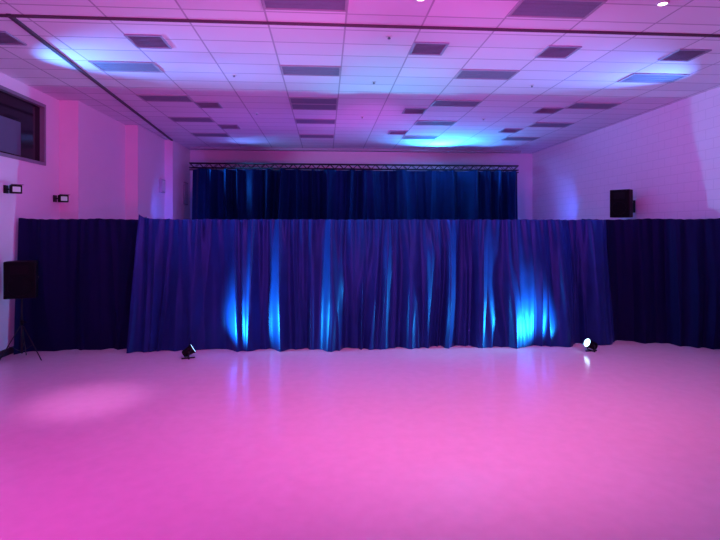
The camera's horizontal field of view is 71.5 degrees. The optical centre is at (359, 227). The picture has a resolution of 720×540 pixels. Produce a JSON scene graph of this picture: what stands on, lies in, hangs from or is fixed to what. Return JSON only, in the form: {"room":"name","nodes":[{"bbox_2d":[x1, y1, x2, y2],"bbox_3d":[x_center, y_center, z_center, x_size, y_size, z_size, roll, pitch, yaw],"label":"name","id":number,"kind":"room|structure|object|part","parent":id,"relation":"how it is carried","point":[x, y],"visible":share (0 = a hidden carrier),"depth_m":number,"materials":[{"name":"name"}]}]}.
{"room":"event hall","nodes":[
{"label":"event hall","id":0,"kind":"room"},
{"bbox_2d":[0,72,189,350],"bbox_3d":[-5.725,-0.225,6.466,1.200,4.950,21.700,0,0,-4],"label":"wall","id":1,"kind":"structure","parent":0,"point":[107,168],"depth_m":11.01,"materials":[{"name":"paint"}]},
{"bbox_2d":[0,346,13,357],"bbox_3d":[-5.833,2.190,3.101,0.015,0.120,15.000,0,0,-4],"label":"baseboard","id":2,"kind":"structure","parent":1,"relation":"attached to","point":[9,351],"depth_m":8.83,"materials":[{"name":"plastic"}]},
{"bbox_2d":[3,184,21,193],"bbox_3d":[-6.091,-0.684,8.799,0.309,0.159,0.214,0,0,20],"label":"floodlight","id":3,"kind":"object","parent":1,"relation":"attached to","point":[12,188],"visible":1,"depth_m":8.76,"materials":[{"name":"black metal"}]},
{"bbox_2d":[0,85,45,165],"bbox_3d":[-6.241,-1.860,8.114,0.140,1.220,3.860,0,0,-4],"label":"window","id":4,"kind":"structure","parent":1,"relation":"in","point":[22,118],"depth_m":9.38,"materials":[{"name":"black glass"}]},
{"bbox_2d":[0,115,20,155],"bbox_3d":[-6.276,-1.660,8.458,0.011,0.620,1.750,0,0,-4],"label":"blind","id":5,"kind":"object","parent":4,"relation":"attached to","point":[10,127],"depth_m":9.03,"materials":[{"name":"white fabric"}]},
{"bbox_2d":[53,194,68,201],"bbox_3d":[-6.202,-0.615,10.395,0.309,0.159,0.214,0,0,20],"label":"floodlight","id":6,"kind":"object","parent":1,"relation":"attached to","point":[61,197],"visible":1,"depth_m":10.35,"materials":[{"name":"black metal"}]},
{"bbox_2d":[159,179,164,192],"bbox_3d":[-5.901,-1.250,14.925,0.109,0.400,0.300,0,0,-4],"label":"wall control box","id":7,"kind":"object","parent":1,"relation":"attached to","point":[161,181],"visible":1,"depth_m":14.79,"materials":[{"name":"white plastic"}]},
{"bbox_2d":[183,182,187,204],"bbox_3d":[-5.827,-1.150,16.734,0.025,0.750,0.500,0,0,-4],"label":"notice board","id":8,"kind":"object","parent":1,"relation":"attached to","point":[185,185],"visible":1,"depth_m":16.64,"materials":[{"name":"paper"}]},
{"bbox_2d":[0,340,719,539],"bbox_3d":[0.420,2.350,6.896,13.700,0.200,22.200,0,0,-4],"label":"floor","id":9,"kind":"structure","parent":0,"point":[620,440],"depth_m":5.25,"materials":[{"name":"laminate"}]},
{"bbox_2d":[0,298,41,360],"bbox_3d":[-5.688,1.712,8.535,0.600,1.065,0.628,0,0,-4],"label":"speaker stand","id":10,"kind":"object","parent":9,"relation":"on","point":[22,322],"visible":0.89,"depth_m":8.48,"materials":[{"name":"black metal"}]},
{"bbox_3d":[-5.860,1.956,8.344,0.016,0.579,0.350,0,0,36],"label":"leg","id":11,"kind":"part","parent":10,"relation":"part of","materials":[{"name":"black metal"}]},
{"bbox_2d":[3,260,38,298],"bbox_3d":[-5.743,0.870,8.491,0.480,0.620,0.379,0,0,-24],"label":"loudspeaker","id":12,"kind":"object","parent":10,"relation":"on","point":[20,277],"visible":1,"depth_m":8.33,"materials":[{"name":"black plastic"}]},
{"bbox_2d":[14,218,137,354],"bbox_3d":[-4.955,1.033,9.413,2.631,2.435,0.663,0,0,-13],"label":"curtain","id":13,"kind":"object","parent":9,"relation":"on","point":[86,266],"depth_m":9.24,"materials":[{"name":"fabric"}]},
{"bbox_3d":[-5.532,1.031,9.145,1.317,2.431,0.234,0,0,-15],"label":"drape panel","id":14,"kind":"part","parent":13,"relation":"part of","materials":[{"name":"blue fabric"}]},
{"bbox_3d":[-4.266,1.033,9.366,1.312,2.427,0.255,0,0,-12],"label":"drape panel","id":15,"kind":"part","parent":13,"relation":"part of","materials":[{"name":"blue fabric"}]},
{"bbox_2d":[181,344,195,358],"bbox_3d":[-2.952,2.128,8.615,0.235,0.245,0.228,0,0,-4],"label":"uplight","id":16,"kind":"object","parent":9,"relation":"on","point":[189,350],"visible":1,"depth_m":8.56,"materials":[{"name":"black plastic"}]},
{"bbox_2d":[189,162,518,171],"bbox_3d":[-0.084,0.068,16.534,10.874,4.364,0.204,0,0,-4],"label":"truss","id":17,"kind":"object","parent":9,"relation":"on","point":[190,163],"visible":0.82,"depth_m":16.48,"materials":[{"name":"metal"}]},
{"bbox_2d":[189,168,518,219],"bbox_3d":[-0.051,0.185,15.919,10.720,4.110,0.712,0,0,-4],"label":"stage curtain","id":18,"kind":"object","parent":17,"relation":"hanging from","point":[247,194],"visible":0.44,"depth_m":16.02,"materials":[{"name":"fabric"}]},
{"bbox_3d":[-0.074,-1.850,16.254,10.720,0.040,0.040,0,0,-4],"label":"curtain rail","id":19,"kind":"part","parent":18,"relation":"part of","materials":[{"name":"metal"}]},
{"bbox_2d":[126,215,614,352],"bbox_3d":[0.394,1.000,9.484,9.210,2.501,0.714,0,0,-4],"label":"curtain","id":20,"kind":"object","parent":9,"relation":"on","point":[329,285],"depth_m":9.30,"materials":[{"name":"fabric"}]},
{"bbox_3d":[-3.371,0.998,9.163,1.669,2.497,0.187,0,0,-8],"label":"drape panel","id":21,"kind":"part","parent":20,"relation":"part of","materials":[{"name":"blue fabric"}]},
{"bbox_3d":[-1.817,1.039,9.181,1.503,2.413,0.251,0,0,-2],"label":"drape panel","id":22,"kind":"part","parent":20,"relation":"part of","materials":[{"name":"blue fabric"}]},
{"bbox_3d":[-0.345,1.039,9.240,1.500,2.413,0.328,0,0,-4],"label":"drape panel","id":23,"kind":"part","parent":20,"relation":"part of","materials":[{"name":"blue fabric"}]},
{"bbox_3d":[1.118,1.040,9.382,1.500,2.413,0.281,0,0,-4],"label":"drape panel","id":24,"kind":"part","parent":20,"relation":"part of","materials":[{"name":"blue fabric"}]},
{"bbox_3d":[2.579,1.039,9.469,1.509,2.414,0.301,0,0,3],"label":"drape panel","id":25,"kind":"part","parent":20,"relation":"part of","materials":[{"name":"blue fabric"}]},
{"bbox_3d":[4.152,1.039,9.585,1.700,2.413,0.318,0,0,-4],"label":"drape panel","id":26,"kind":"part","parent":20,"relation":"part of","materials":[{"name":"blue fabric"}]},
{"bbox_2d":[584,338,597,351],"bbox_3d":[4.211,2.130,9.116,0.230,0.241,0.236,0,0,-4],"label":"uplight","id":27,"kind":"object","parent":9,"relation":"on","point":[588,343],"visible":1,"depth_m":9.07,"materials":[{"name":"black plastic"}]},
{"bbox_2d":[582,218,719,349],"bbox_3d":[5.682,1.030,9.876,2.485,2.441,0.686,0,0,19],"label":"curtain","id":28,"kind":"object","parent":9,"relation":"on","point":[664,274],"depth_m":9.72,"materials":[{"name":"fabric"}]},
{"bbox_3d":[5.092,1.028,9.961,1.247,2.435,0.246,0,0,16],"label":"drape panel","id":29,"kind":"part","parent":28,"relation":"part of","materials":[{"name":"blue fabric"}]},
{"bbox_3d":[6.221,1.028,9.515,1.259,2.437,0.239,0,0,26],"label":"drape panel","id":30,"kind":"part","parent":28,"relation":"part of","materials":[{"name":"blue fabric"}]},
{"bbox_2d":[0,0,719,153],"bbox_3d":[0.420,-2.800,6.896,13.700,0.200,22.200,0,0,-4],"label":"ceiling","id":31,"kind":"structure","parent":0,"point":[202,60],"depth_m":8.31,"materials":[{"name":"tile"}]},
{"bbox_2d":[0,31,26,45],"bbox_3d":[-5.126,-2.690,7.080,0.510,0.020,0.500,0,0,-4],"label":"ceiling vent","id":32,"kind":"object","parent":31,"relation":"in","point":[6,38],"visible":1,"depth_m":7.18,"materials":[{"name":"grey metal"}]},
{"bbox_3d":[-5.126,-2.699,7.080,0.450,0.002,0.440,0,0,-4],"label":"plate","id":33,"kind":"part","parent":32,"relation":"part of","materials":[{"name":"grey metal"}]},
{"bbox_2d":[6,13,172,140],"bbox_3d":[-5.097,-2.685,10.821,0.055,0.030,9.150,0,0,-8],"label":"ceiling track","id":34,"kind":"object","parent":31,"relation":"attached to","point":[15,20],"visible":1,"depth_m":8.27,"materials":[{"name":"black metal"}]},
{"bbox_2d":[88,60,162,72],"bbox_3d":[-3.892,-2.692,8.349,1.020,0.020,0.510,0,0,-4],"label":"recessed light","id":35,"kind":"object","parent":31,"relation":"in","point":[105,66],"visible":1,"depth_m":8.33,"materials":[{"name":"white plastic"}]},
{"bbox_2d":[92,62,159,71],"bbox_3d":[-3.892,-2.693,8.349,0.960,0.015,0.450,0,0,-4],"label":"diffuser","id":36,"kind":"object","parent":35,"relation":"attached to","point":[103,66],"depth_m":8.33,"materials":[{"name":"white plastic"}]},
{"bbox_2d":[124,34,171,48],"bbox_3d":[-3.051,-2.690,7.225,0.510,0.020,0.500,0,0,-4],"label":"ceiling vent","id":37,"kind":"object","parent":31,"relation":"in","point":[138,40],"visible":1,"depth_m":7.23,"materials":[{"name":"grey metal"}]},
{"bbox_3d":[-3.051,-2.699,7.225,0.450,0.002,0.440,0,0,-4],"label":"plate","id":38,"kind":"part","parent":37,"relation":"part of","materials":[{"name":"grey metal"}]},
{"bbox_2d":[136,94,193,101],"bbox_3d":[-4.034,-2.692,10.384,1.020,0.020,0.510,0,0,-4],"label":"recessed light","id":39,"kind":"object","parent":31,"relation":"in","point":[145,97],"visible":1,"depth_m":10.38,"materials":[{"name":"white plastic"}]},
{"bbox_2d":[140,96,191,101],"bbox_3d":[-4.034,-2.693,10.384,0.960,0.015,0.450,0,0,-4],"label":"diffuser","id":40,"kind":"object","parent":39,"relation":"attached to","point":[145,98],"depth_m":10.39,"materials":[{"name":"white plastic"}]},
{"bbox_2d":[168,117,214,121],"bbox_3d":[-4.176,-2.692,12.419,1.020,0.020,0.510,0,0,-4],"label":"recessed light","id":41,"kind":"object","parent":31,"relation":"in","point":[174,119],"visible":1,"depth_m":12.40,"materials":[{"name":"white plastic"}]},
{"bbox_2d":[194,102,222,107],"bbox_3d":[-3.312,-2.690,10.946,0.510,0.020,0.500,0,0,-4],"label":"ceiling vent","id":42,"kind":"object","parent":31,"relation":"in","point":[199,104],"visible":1,"depth_m":10.92,"materials":[{"name":"white metal"}]},
{"bbox_3d":[-3.312,-2.699,10.946,0.450,0.002,0.440,0,0,-4],"label":"plate","id":43,"kind":"part","parent":42,"relation":"part of","materials":[{"name":"grey metal"}]},
{"bbox_2d":[190,133,229,136],"bbox_3d":[-4.319,-2.692,14.454,1.020,0.020,0.510,0,0,-4],"label":"recessed light","id":44,"kind":"object","parent":31,"relation":"in","point":[193,134],"visible":1,"depth_m":14.39,"materials":[{"name":"white plastic"}]},
{"bbox_2d":[193,134,228,136],"bbox_3d":[-4.319,-2.693,14.454,0.960,0.015,0.450,0,0,-4],"label":"diffuser","id":45,"kind":"object","parent":44,"relation":"attached to","point":[196,135],"depth_m":14.54,"materials":[{"name":"white plastic"}]},
{"bbox_2d":[217,124,240,128],"bbox_3d":[-3.475,-2.690,13.290,0.510,0.020,0.500,0,0,-4],"label":"ceiling vent","id":46,"kind":"object","parent":31,"relation":"in","point":[222,126],"visible":1,"depth_m":13.23,"materials":[{"name":"grey metal"}]},
{"bbox_2d":[261,0,347,11],"bbox_3d":[-0.654,-2.692,5.919,1.020,0.020,0.510,0,0,-4],"label":"recessed light","id":47,"kind":"object","parent":31,"relation":"in","point":[299,5],"visible":1,"depth_m":6.05,"materials":[{"name":"grey plastic"}]},
{"bbox_2d":[280,65,340,75],"bbox_3d":[-0.839,-2.692,8.562,1.020,0.020,0.510,0,0,-4],"label":"recessed light","id":48,"kind":"object","parent":31,"relation":"in","point":[294,70],"visible":1,"depth_m":8.54,"materials":[{"name":"white plastic"}]},
{"bbox_2d":[282,67,338,74],"bbox_3d":[-0.839,-2.693,8.562,0.960,0.015,0.450,0,0,-4],"label":"diffuser","id":49,"kind":"object","parent":48,"relation":"attached to","point":[285,70],"depth_m":8.56,"materials":[{"name":"white plastic"}]},
{"bbox_2d":[289,97,337,104],"bbox_3d":[-0.982,-2.692,10.597,1.020,0.020,0.510,0,0,-4],"label":"recessed light","id":50,"kind":"object","parent":31,"relation":"in","point":[293,100],"visible":1,"depth_m":10.55,"materials":[{"name":"white plastic"}]},
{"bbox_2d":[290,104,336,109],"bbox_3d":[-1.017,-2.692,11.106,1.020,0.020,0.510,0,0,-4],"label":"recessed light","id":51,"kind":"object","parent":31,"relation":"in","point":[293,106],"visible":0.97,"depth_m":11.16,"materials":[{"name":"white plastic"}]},
{"bbox_2d":[295,119,335,123],"bbox_3d":[-1.124,-2.692,12.632,1.020,0.020,0.510,0,0,-4],"label":"recessed light","id":52,"kind":"object","parent":31,"relation":"in","point":[297,121],"visible":1,"depth_m":12.63,"materials":[{"name":"white plastic"}]},
{"bbox_2d":[299,134,333,137],"bbox_3d":[-1.266,-2.692,14.667,1.020,0.020,0.510,0,0,-4],"label":"recessed light","id":53,"kind":"object","parent":31,"relation":"in","point":[300,135],"visible":1,"depth_m":14.67,"materials":[{"name":"white plastic"}]},
{"bbox_2d":[189,147,520,152],"bbox_3d":[-0.039,-2.660,17.039,11.300,0.080,0.140,0,0,-4],"label":"beam","id":54,"kind":"structure","parent":31,"relation":"attached to","point":[190,148],"depth_m":16.95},
{"bbox_2d":[0,14,719,36],"bbox_3d":[0.491,-2.688,6.670,13.130,0.050,0.050,0,0,-4],"label":"ceiling track","id":55,"kind":"object","parent":31,"relation":"attached to","point":[1,15],"visible":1,"depth_m":6.62,"materials":[{"name":"black metal"}]},
{"bbox_2d":[388,130,407,134],"bbox_3d":[1.068,-2.690,14.109,0.510,0.020,0.500,0,0,-4],"label":"ceiling vent","id":56,"kind":"object","parent":31,"relation":"in","point":[391,132],"visible":1,"depth_m":14.12,"materials":[{"name":"grey metal"}]},
{"bbox_2d":[402,108,426,113],"bbox_3d":[1.250,-2.690,11.515,0.510,0.020,0.500,0,0,-4],"label":"ceiling vent","id":57,"kind":"object","parent":31,"relation":"in","point":[406,110],"visible":1,"depth_m":11.48,"materials":[{"name":"white metal"}]},
{"bbox_3d":[1.250,-2.699,11.515,0.450,0.002,0.440,0,0,-4],"label":"plate","id":58,"kind":"part","parent":57,"relation":"part of","materials":[{"name":"grey metal"}]},
{"bbox_2d":[402,135,438,139],"bbox_3d":[1.786,-2.692,14.881,1.020,0.020,0.510,0,0,-4],"label":"recessed light","id":59,"kind":"object","parent":31,"relation":"in","point":[405,136],"visible":1,"depth_m":14.87,"materials":[{"name":"white plastic"}]},
{"bbox_2d":[403,136,435,138],"bbox_3d":[1.786,-2.693,14.881,0.960,0.015,0.450,0,0,-4],"label":"diffuser","id":60,"kind":"object","parent":59,"relation":"attached to","point":[405,137],"depth_m":14.87,"materials":[{"name":"white plastic"}]},
{"bbox_2d":[409,42,448,55],"bbox_3d":[1.029,-2.690,7.510,0.510,0.020,0.500,0,0,-4],"label":"ceiling vent","id":61,"kind":"object","parent":31,"relation":"in","point":[418,48],"visible":1,"depth_m":7.52,"materials":[{"name":"grey metal"}]},
{"bbox_3d":[1.029,-2.699,7.510,0.450,0.002,0.440,0,0,-4],"label":"plate","id":62,"kind":"part","parent":61,"relation":"part of","materials":[{"name":"grey metal"}]},
{"bbox_2d":[414,120,456,125],"bbox_3d":[1.929,-2.692,12.846,1.020,0.020,0.510,0,0,-4],"label":"recessed light","id":63,"kind":"object","parent":31,"relation":"in","point":[425,123],"visible":1,"depth_m":12.86,"materials":[{"name":"white plastic"}]},
{"bbox_2d":[416,121,454,124],"bbox_3d":[1.929,-2.693,12.846,0.960,0.015,0.450,0,0,-4],"label":"diffuser","id":64,"kind":"object","parent":63,"relation":"attached to","point":[417,122],"depth_m":12.75,"materials":[{"name":"white plastic"}]},
{"bbox_2d":[430,100,481,106],"bbox_3d":[2.071,-2.692,10.811,1.020,0.020,0.510,0,0,-4],"label":"recessed light","id":65,"kind":"object","parent":31,"relation":"in","point":[437,103],"visible":1,"depth_m":10.81,"materials":[{"name":"white plastic"}]},
{"bbox_2d":[432,101,478,105],"bbox_3d":[2.071,-2.693,10.811,0.960,0.015,0.450,0,0,-4],"label":"diffuser","id":66,"kind":"object","parent":65,"relation":"attached to","point":[436,103],"depth_m":10.81,"materials":[{"name":"white plastic"}]},
{"bbox_2d":[454,69,519,79],"bbox_3d":[2.213,-2.692,8.776,1.020,0.020,0.510,0,0,-4],"label":"recessed light","id":67,"kind":"object","parent":31,"relation":"in","point":[484,74],"visible":1,"depth_m":8.77,"materials":[{"name":"white plastic"}]},
{"bbox_2d":[457,71,515,78],"bbox_3d":[2.213,-2.693,8.776,0.960,0.015,0.450,0,0,-4],"label":"diffuser","id":68,"kind":"object","parent":67,"relation":"attached to","point":[461,74],"depth_m":8.77,"materials":[{"name":"white plastic"}]},
{"bbox_2d":[498,128,521,132],"bbox_3d":[4.146,-2.690,13.823,0.510,0.020,0.500,0,0,-4],"label":"ceiling vent","id":69,"kind":"object","parent":31,"relation":"in","point":[505,130],"visible":1,"depth_m":13.83,"materials":[{"name":"grey metal"}]},
{"bbox_2d":[501,137,539,140],"bbox_3d":[4.839,-2.692,15.094,1.020,0.020,0.510,0,0,-4],"label":"recessed light","id":70,"kind":"object","parent":31,"relation":"in","point":[505,138],"visible":1,"depth_m":15.03,"materials":[{"name":"white plastic"}]},
{"bbox_2d":[504,138,536,139],"bbox_3d":[4.839,-2.693,15.094,0.960,0.015,0.450,0,0,-4],"label":"diffuser","id":71,"kind":"object","parent":70,"relation":"attached to","point":[504,138],"depth_m":15.03,"materials":[{"name":"white plastic"}]},
{"bbox_2d":[532,108,563,113],"bbox_3d":[4.310,-2.690,11.479,0.510,0.020,0.500,0,0,-4],"label":"ceiling vent","id":72,"kind":"object","parent":31,"relation":"in","point":[541,110],"visible":1,"depth_m":11.48,"materials":[{"name":"white metal"}]},
{"bbox_3d":[4.310,-2.699,11.479,0.450,0.002,0.440,0,0,-4],"label":"plate","id":73,"kind":"part","parent":72,"relation":"part of","materials":[{"name":"grey metal"}]},
{"bbox_2d":[528,122,573,127],"bbox_3d":[4.981,-2.692,13.059,1.020,0.020,0.510,0,0,-4],"label":"recessed light","id":74,"kind":"object","parent":31,"relation":"in","point":[536,124],"visible":1,"depth_m":13.00,"materials":[{"name":"white plastic"}]},
{"bbox_2d":[532,123,570,126],"bbox_3d":[4.981,-2.693,13.059,0.960,0.015,0.450,0,0,-4],"label":"diffuser","id":75,"kind":"object","parent":74,"relation":"attached to","point":[534,124],"depth_m":13.00,"materials":[{"name":"white plastic"}]},
{"bbox_2d":[507,0,606,18],"bbox_3d":[2.398,-2.692,6.132,1.020,0.020,0.510,0,0,-4],"label":"recessed light","id":76,"kind":"object","parent":31,"relation":"in","point":[564,9],"visible":1,"depth_m":6.13,"materials":[{"name":"grey plastic"}]},
{"bbox_2d":[535,45,581,58],"bbox_3d":[3.024,-2.690,7.650,0.510,0.020,0.500,0,0,-4],"label":"ceiling vent","id":77,"kind":"object","parent":31,"relation":"in","point":[551,51],"visible":1,"depth_m":7.64,"materials":[{"name":"grey metal"}]},
{"bbox_3d":[3.024,-2.699,7.650,0.450,0.002,0.440,0,0,-4],"label":"plate","id":78,"kind":"part","parent":77,"relation":"part of","materials":[{"name":"grey metal"}]},
{"bbox_2d":[564,102,620,108],"bbox_3d":[5.123,-2.692,11.024,1.020,0.020,0.510,0,0,-4],"label":"recessed light","id":79,"kind":"object","parent":31,"relation":"in","point":[577,105],"visible":1,"depth_m":10.98,"materials":[{"name":"white plastic"}]},
{"bbox_2d":[617,73,689,82],"bbox_3d":[5.266,-2.692,8.989,1.020,0.020,0.510,0,0,-4],"label":"recessed light","id":80,"kind":"object","parent":31,"relation":"in","point":[635,77],"visible":1,"depth_m":8.98,"materials":[{"name":"white plastic"}]},
{"bbox_2d":[623,74,683,81],"bbox_3d":[5.266,-2.693,8.989,0.960,0.015,0.450,0,0,-4],"label":"diffuser","id":81,"kind":"object","parent":80,"relation":"attached to","point":[633,77],"depth_m":8.95,"materials":[{"name":"white plastic"}]},
{"bbox_2d":[656,0,669,6],"bbox_3d":[3.631,-2.692,5.998,0.141,0.024,0.141,0,0,-4],"label":"recessed light","id":82,"kind":"object","parent":31,"relation":"in","point":[665,2],"visible":1,"depth_m":5.99,"materials":[{"name":"white glass"}]},
{"bbox_2d":[658,49,711,61],"bbox_3d":[5.049,-2.690,7.791,0.510,0.020,0.500,0,0,-4],"label":"ceiling vent","id":83,"kind":"object","parent":31,"relation":"in","point":[681,55],"visible":1,"depth_m":7.78,"materials":[{"name":"grey metal"}]},
{"bbox_3d":[5.049,-2.699,7.791,0.450,0.002,0.440,0,0,-4],"label":"plate","id":84,"kind":"part","parent":83,"relation":"part of","materials":[{"name":"grey metal"}]},
{"bbox_2d":[190,150,531,219],"bbox_3d":[-0.346,-0.225,17.844,13.700,4.950,0.250,0,0,-4],"label":"wall","id":85,"kind":"structure","parent":0,"point":[524,177],"depth_m":17.80,"materials":[{"name":"paint"}]},
{"bbox_2d":[532,87,719,219],"bbox_3d":[7.149,-0.225,7.367,0.250,4.950,21.700,0,0,-4],"label":"wall","id":86,"kind":"structure","parent":0,"point":[669,155],"depth_m":11.84,"materials":[{"name":"white paint"}]},
{"bbox_2d":[610,189,634,217],"bbox_3d":[6.343,-0.580,12.027,0.611,0.660,0.460,0,0,-44],"label":"loudspeaker","id":87,"kind":"object","parent":86,"relation":"attached to","point":[622,204],"visible":1,"depth_m":11.81,"materials":[{"name":"black plastic"}]},
{"bbox_2d":[610,190,627,215],"bbox_3d":[6.132,-0.580,11.824,0.014,0.607,0.396,0,0,-44],"label":"grille","id":88,"kind":"object","parent":87,"relation":"attached to","point":[618,198],"depth_m":11.82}
]}

